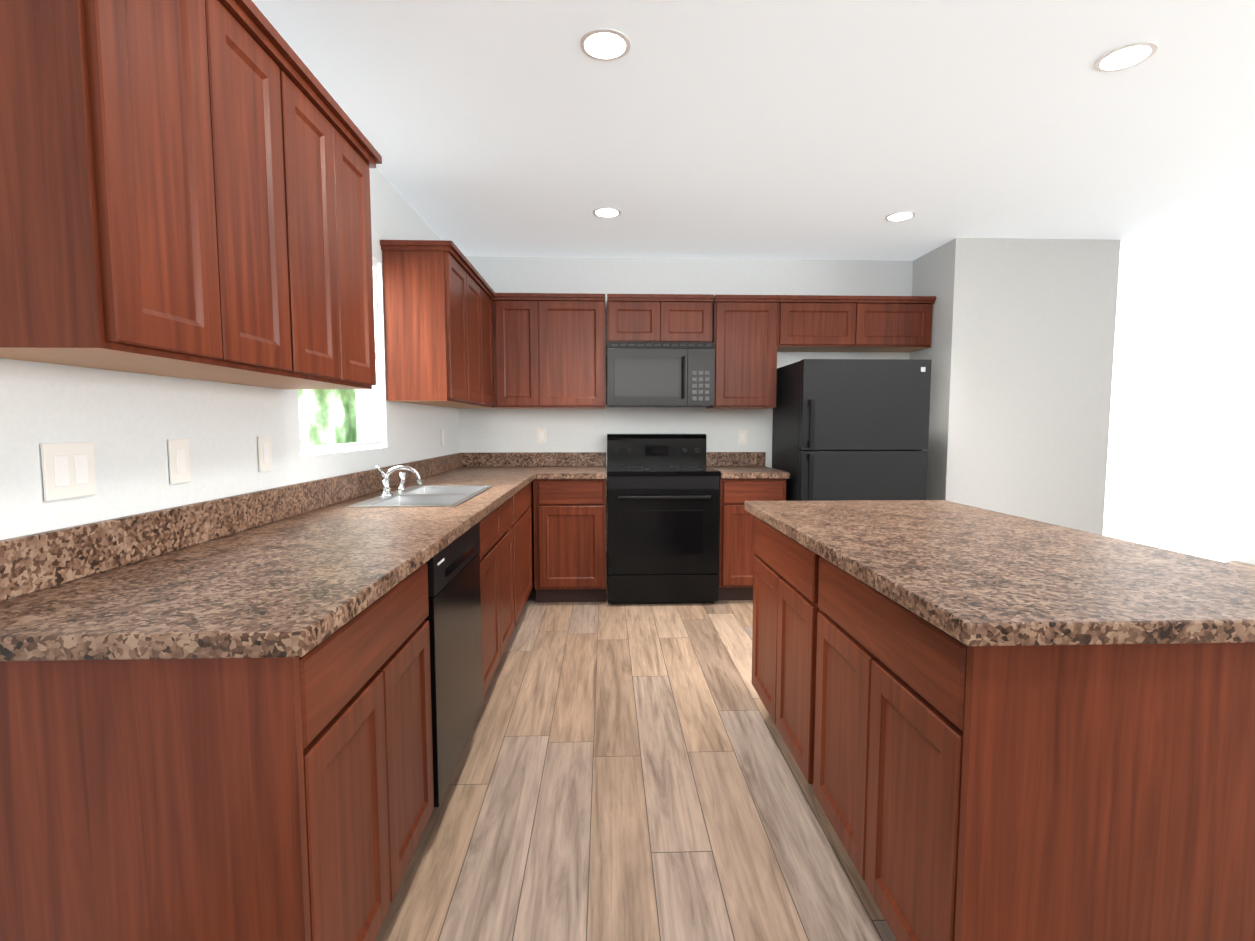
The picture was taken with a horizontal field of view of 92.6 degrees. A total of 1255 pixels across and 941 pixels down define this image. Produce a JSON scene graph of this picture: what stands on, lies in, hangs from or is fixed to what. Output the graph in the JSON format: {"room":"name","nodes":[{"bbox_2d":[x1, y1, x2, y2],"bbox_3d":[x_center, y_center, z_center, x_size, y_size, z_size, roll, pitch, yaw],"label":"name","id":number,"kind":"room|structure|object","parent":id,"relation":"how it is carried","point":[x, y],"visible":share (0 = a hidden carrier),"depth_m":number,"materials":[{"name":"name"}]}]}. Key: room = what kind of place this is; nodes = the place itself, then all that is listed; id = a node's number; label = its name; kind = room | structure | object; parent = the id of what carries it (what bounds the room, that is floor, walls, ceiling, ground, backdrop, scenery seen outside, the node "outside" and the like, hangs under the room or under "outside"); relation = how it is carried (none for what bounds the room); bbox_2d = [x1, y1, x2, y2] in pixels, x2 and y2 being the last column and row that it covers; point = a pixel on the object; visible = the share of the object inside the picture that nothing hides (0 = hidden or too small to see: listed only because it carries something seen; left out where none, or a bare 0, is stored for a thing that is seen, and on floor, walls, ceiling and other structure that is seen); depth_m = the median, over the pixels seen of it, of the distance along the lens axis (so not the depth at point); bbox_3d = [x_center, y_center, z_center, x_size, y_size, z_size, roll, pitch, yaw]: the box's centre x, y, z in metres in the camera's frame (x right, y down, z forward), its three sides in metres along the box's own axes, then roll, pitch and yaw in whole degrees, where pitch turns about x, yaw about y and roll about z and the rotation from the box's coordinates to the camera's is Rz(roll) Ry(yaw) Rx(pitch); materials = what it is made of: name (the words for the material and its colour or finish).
{"room":"kitchen","nodes":[
{"label":"kitchen","id":0,"kind":"room"},
{"bbox_2d":[0,167,459,539],"bbox_3d":[-1.233,-0.085,0.934,0.150,2.500,7.640,0,4,-2],"label":"wall","id":1,"kind":"structure","parent":0,"point":[128,424],"depth_m":1.54,"materials":[{"name":"paint"}]},
{"bbox_2d":[40,442,96,500],"bbox_3d":[-1.163,-0.001,1.251,0.008,0.115,0.118,0,4,-2],"label":"light switch","id":2,"kind":"object","parent":1,"relation":"attached to","point":[68,470],"visible":1,"depth_m":1.24,"materials":[{"name":"white plastic"}]},
{"bbox_2d":[168,439,190,483],"bbox_3d":[-1.175,-0.025,1.573,0.008,0.115,0.070,0,4,-2],"label":"electrical outlet","id":3,"kind":"object","parent":1,"relation":"attached to","point":[179,460],"visible":1,"depth_m":1.56,"materials":[{"name":"white plastic"}]},
{"bbox_2d":[0,0,381,388],"bbox_3d":[-0.999,-0.636,1.492,0.355,0.795,1.186,0,4,-2],"label":"upper cabinet","id":4,"kind":"object","parent":1,"relation":"attached to","point":[184,188],"visible":1,"depth_m":1.14,"materials":[{"name":"brown wood"}]},
{"bbox_2d":[257,436,271,471],"bbox_3d":[-1.189,-0.055,1.967,0.008,0.115,0.070,0,4,-2],"label":"electrical outlet","id":5,"kind":"object","parent":1,"relation":"attached to","point":[264,454],"visible":1,"depth_m":1.96,"materials":[{"name":"white plastic"}]},
{"bbox_2d":[298,259,382,454],"bbox_3d":[-1.266,-0.548,2.608,0.050,0.926,0.874,0,4,-2],"label":"window","id":6,"kind":"structure","parent":1,"relation":"in","point":[375,417],"depth_m":2.99,"materials":[{"name":"white plastic"}]},
{"bbox_2d":[380,240,475,407],"bbox_3d":[-1.079,-0.772,3.276,0.328,0.794,0.460,0,4,-2],"label":"upper cabinet","id":7,"kind":"object","parent":1,"relation":"attached to","point":[438,295],"depth_m":3.06,"materials":[{"name":"brown wood"}]},
{"bbox_2d":[441,429,444,445],"bbox_3d":[-1.268,-0.227,4.113,0.008,0.115,0.070,0,4,-2],"label":"electrical outlet","id":8,"kind":"object","parent":1,"relation":"attached to","point":[442,438],"visible":1,"depth_m":4.10,"materials":[{"name":"white plastic"}]},
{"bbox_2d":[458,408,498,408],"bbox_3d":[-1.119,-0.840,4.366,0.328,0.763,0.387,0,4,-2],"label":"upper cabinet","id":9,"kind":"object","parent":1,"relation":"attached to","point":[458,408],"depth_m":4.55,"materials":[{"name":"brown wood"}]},
{"bbox_2d":[472,268,487,407],"bbox_3d":[-1.093,-0.800,3.643,0.328,0.794,0.510,0,4,-2],"label":"upper cabinet","id":10,"kind":"object","parent":1,"relation":"attached to","point":[479,333],"depth_m":3.78,"materials":[{"name":"brown wood"}]},
{"bbox_2d":[484,280,494,407],"bbox_3d":[-1.106,-0.828,4.004,0.328,0.794,0.449,0,4,-2],"label":"upper cabinet","id":11,"kind":"object","parent":1,"relation":"attached to","point":[488,294],"depth_m":4.14,"materials":[{"name":"brown wood"}]},
{"bbox_2d":[459,256,912,581],"bbox_3d":[0.453,-0.374,4.732,3.500,2.500,0.150,0,4,-2],"label":"wall","id":12,"kind":"structure","parent":0,"point":[515,430],"depth_m":4.61,"materials":[{"name":"paint"}]},
{"bbox_2d":[537,428,545,442],"bbox_3d":[-0.663,-0.271,4.617,0.070,0.115,0.008,0,4,-2],"label":"electrical outlet","id":13,"kind":"object","parent":12,"relation":"attached to","point":[541,435],"visible":1,"depth_m":4.61,"materials":[{"name":"white plastic"}]},
{"bbox_2d":[491,293,605,408],"bbox_3d":[-0.567,-0.858,4.401,0.811,0.795,0.355,0,4,-2],"label":"upper cabinet","id":14,"kind":"object","parent":12,"relation":"attached to","point":[549,350],"visible":1,"depth_m":4.26,"materials":[{"name":"brown wood"}]},
{"bbox_2d":[607,294,713,341],"bbox_3d":[0.228,-1.090,4.413,0.756,0.335,0.355,0,4,-2],"label":"upper cabinet","id":15,"kind":"object","parent":12,"relation":"attached to","point":[659,317],"visible":0.98,"depth_m":4.27,"materials":[{"name":"brown wood"}]},
{"bbox_2d":[607,342,714,406],"bbox_3d":[0.229,-0.695,4.398,0.757,0.445,0.444,0,4,-2],"label":"microwave","id":16,"kind":"object","parent":15,"relation":"attached to","point":[660,374],"visible":1,"depth_m":4.22,"materials":[{"name":"black metal"}]},
{"bbox_2d":[706,452,765,465],"bbox_3d":[0.844,-0.089,4.680,0.469,0.110,0.020,0,4,-2],"label":"backsplash","id":17,"kind":"structure","parent":12,"relation":"attached to","point":[735,458],"depth_m":4.67,"materials":[{"name":"stone"}]},
{"bbox_2d":[738,430,746,444],"bbox_3d":[0.896,-0.260,4.675,0.070,0.115,0.008,0,4,-2],"label":"electrical outlet","id":18,"kind":"object","parent":12,"relation":"attached to","point":[742,437],"visible":1,"depth_m":4.67,"materials":[{"name":"white plastic"}]},
{"bbox_2d":[706,295,779,408],"bbox_3d":[0.848,-0.862,4.453,0.460,0.795,0.355,0,4,-2],"label":"upper cabinet","id":19,"kind":"object","parent":12,"relation":"attached to","point":[744,333],"visible":0.94,"depth_m":4.31,"materials":[{"name":"brown wood"}]},
{"bbox_2d":[777,295,935,351],"bbox_3d":[1.643,-1.084,4.465,1.128,0.355,0.355,0,4,-2],"label":"upper cabinet","id":20,"kind":"object","parent":12,"relation":"attached to","point":[820,323],"visible":0.94,"depth_m":4.32,"materials":[{"name":"brown wood"}]},
{"bbox_2d":[252,0,1254,280],"bbox_3d":[2.227,-1.469,1.984,7.150,0.100,9.690,0,4,-2],"label":"ceiling","id":21,"kind":"structure","parent":0,"point":[746,128],"depth_m":2.50,"materials":[{"name":"paint"}]},
{"bbox_2d":[579,28,629,61],"bbox_3d":[-0.075,-1.417,1.999,0.170,0.004,0.170,0,4,-2],"label":"recessed light","id":22,"kind":"object","parent":21,"relation":"in","point":[603,44],"visible":1,"depth_m":1.99,"materials":[{"name":"white plastic"}]},
{"bbox_2d":[593,207,620,217],"bbox_3d":[-0.123,-1.537,3.574,0.170,0.004,0.170,0,4,-2],"label":"recessed light","id":23,"kind":"object","parent":21,"relation":"in","point":[606,212],"visible":1,"depth_m":3.56,"materials":[{"name":"white plastic"}]},
{"bbox_2d":[885,211,915,221],"bbox_3d":[1.656,-1.542,3.639,0.170,0.004,0.170,0,4,-2],"label":"recessed light","id":24,"kind":"object","parent":21,"relation":"in","point":[901,216],"visible":1,"depth_m":3.63,"materials":[{"name":"white plastic"}]},
{"bbox_2d":[1094,41,1157,72],"bbox_3d":[1.714,-1.422,2.064,0.170,0.004,0.170,0,4,-2],"label":"recessed light","id":25,"kind":"object","parent":21,"relation":"in","point":[1127,56],"visible":1,"depth_m":2.06,"materials":[{"name":"white plastic"}]},
{"bbox_2d":[375,560,1254,940],"bbox_3d":[2.227,1.124,2.182,7.150,0.100,9.690,0,4,-2],"label":"floor","id":26,"kind":"structure","parent":0,"point":[627,772],"depth_m":1.94,"materials":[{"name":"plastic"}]},
{"bbox_2d":[0,563,433,940],"bbox_3d":[-0.855,0.700,1.338,0.624,0.874,0.739,0,4,-2],"label":"base cabinet","id":27,"kind":"object","parent":26,"relation":"on","point":[252,799],"visible":0.92,"depth_m":0.97,"materials":[{"name":"brown wood"}]},
{"bbox_2d":[424,521,482,806],"bbox_3d":[-0.847,0.650,2.023,0.584,0.870,0.624,0,4,-2],"label":"dishwasher","id":28,"kind":"object","parent":26,"relation":"on","point":[453,618],"visible":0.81,"depth_m":1.92,"materials":[{"name":"black metal"}]},
{"bbox_2d":[479,497,514,698],"bbox_3d":[-0.909,0.589,2.789,0.624,0.874,0.908,0,4,-2],"label":"base cabinet","id":29,"kind":"object","parent":26,"relation":"on","point":[497,579],"visible":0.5,"depth_m":2.73,"materials":[{"name":"brown wood"}]},
{"bbox_2d":[511,481,533,624],"bbox_3d":[-0.940,0.525,3.628,0.624,0.874,0.773,0,4,-2],"label":"base cabinet","id":30,"kind":"object","parent":26,"relation":"on","point":[523,527],"visible":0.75,"depth_m":3.40,"materials":[{"name":"brown wood"}]},
{"bbox_2d":[0,452,539,660],"bbox_3d":[-0.892,0.077,2.771,0.660,0.150,3.722,0,4,-2],"label":"countertop","id":31,"kind":"structure","parent":30,"relation":"on","point":[299,569],"depth_m":1.29,"materials":[{"name":"stone"}]},
{"bbox_2d":[375,465,421,496],"bbox_3d":[-1.011,0.037,2.728,0.191,0.145,0.306,0,4,-2],"label":"chrome faucet","id":32,"kind":"object","parent":31,"relation":"on","point":[386,485],"visible":1,"depth_m":2.65,"materials":[{"name":"silver metal"}]},
{"bbox_2d":[346,485,492,506],"bbox_3d":[-0.904,0.194,2.759,0.426,0.170,0.796,0,4,-2],"label":"stainless steel sink","id":33,"kind":"object","parent":31,"relation":"in","point":[438,496],"visible":0.33,"depth_m":2.74,"materials":[{"name":"grey metal"}]},
{"bbox_2d":[533,479,605,601],"bbox_3d":[-0.402,0.468,4.374,0.490,0.874,0.624,0,4,-2],"label":"base cabinet","id":34,"kind":"object","parent":26,"relation":"on","point":[569,540],"visible":0.98,"depth_m":4.07,"materials":[{"name":"brown wood"}]},
{"bbox_2d":[540,452,605,478],"bbox_3d":[-0.387,-0.041,4.322,0.462,0.150,0.651,0,4,-2],"label":"countertop","id":35,"kind":"structure","parent":34,"relation":"on","point":[553,465],"depth_m":4.62,"materials":[{"name":"stone"}]},
{"bbox_2d":[607,434,720,603],"bbox_3d":[0.235,0.324,4.338,0.766,1.168,0.706,0,4,-2],"label":"range","id":36,"kind":"object","parent":26,"relation":"on","point":[662,518],"visible":1,"depth_m":4.06,"materials":[{"name":"black metal"}]},
{"bbox_2d":[718,478,785,600],"bbox_3d":[0.850,0.465,4.419,0.455,0.874,0.624,0,4,-2],"label":"base cabinet","id":37,"kind":"object","parent":26,"relation":"on","point":[737,554],"visible":0.54,"depth_m":4.11,"materials":[{"name":"brown wood"}]},
{"bbox_2d":[709,466,789,478],"bbox_3d":[0.855,0.010,4.373,0.469,0.040,0.647,0,4,-2],"label":"countertop","id":38,"kind":"structure","parent":37,"relation":"on","point":[740,472],"depth_m":4.06,"materials":[{"name":"stone"}]},
{"bbox_2d":[752,517,821,786],"bbox_3d":[0.810,0.635,2.188,0.535,0.874,0.760,0,4,-2],"label":"base cabinet","id":39,"kind":"object","parent":26,"relation":"on","point":[786,609],"visible":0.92,"depth_m":2.06,"materials":[{"name":"brown wood"}]},
{"bbox_2d":[745,500,1254,645],"bbox_3d":[0.960,0.208,1.779,0.867,0.040,1.580,0,4,-2],"label":"countertop","id":40,"kind":"structure","parent":39,"relation":"on","point":[967,575],"depth_m":1.29,"materials":[{"name":"stone"}]},
{"bbox_2d":[772,359,931,500],"bbox_3d":[1.565,0.076,4.321,0.850,1.665,0.760,0,4,-2],"label":"refrigerator","id":41,"kind":"object","parent":26,"relation":"on","point":[850,429],"visible":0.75,"depth_m":3.97,"materials":[{"name":"black metal"}]},
{"bbox_2d":[813,557,1254,940],"bbox_3d":[0.838,0.693,1.430,0.535,0.874,0.760,0,4,-2],"label":"base cabinet","id":42,"kind":"object","parent":26,"relation":"on","point":[964,792],"visible":0.92,"depth_m":1.05,"materials":[{"name":"brown wood"}]},
{"bbox_2d":[910,238,1120,534],"bbox_3d":[2.750,-0.437,5.554,1.150,2.500,2.770,0,4,-2],"label":"wall","id":43,"kind":"structure","parent":0,"point":[1019,352],"depth_m":4.16,"materials":[{"name":"paint"}]},
{"bbox_2d":[1103,246,1253,561],"bbox_3d":[4.777,-0.400,5.063,3.180,2.500,0.120,-2,5,-27],"label":"wall","id":44,"kind":"structure","parent":0,"point":[1180,358],"depth_m":4.79,"materials":[{"name":"white paint"}]},
{"bbox_2d":[1233,281,1254,564],"bbox_3d":[5.722,-0.188,2.286,0.150,2.500,9.540,0,4,-2],"label":"wall","id":45,"kind":"structure","parent":0,"point":[1244,546],"depth_m":5.34,"materials":[{"name":"paint"}]},
{"label":"outside","id":46,"kind":"structure","parent":0,"visible":0},
{"bbox_2d":[298,389,356,445],"bbox_3d":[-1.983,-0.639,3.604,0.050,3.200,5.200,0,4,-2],"label":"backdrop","id":47,"kind":"structure","parent":46,"point":[320,438],"depth_m":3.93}
]}

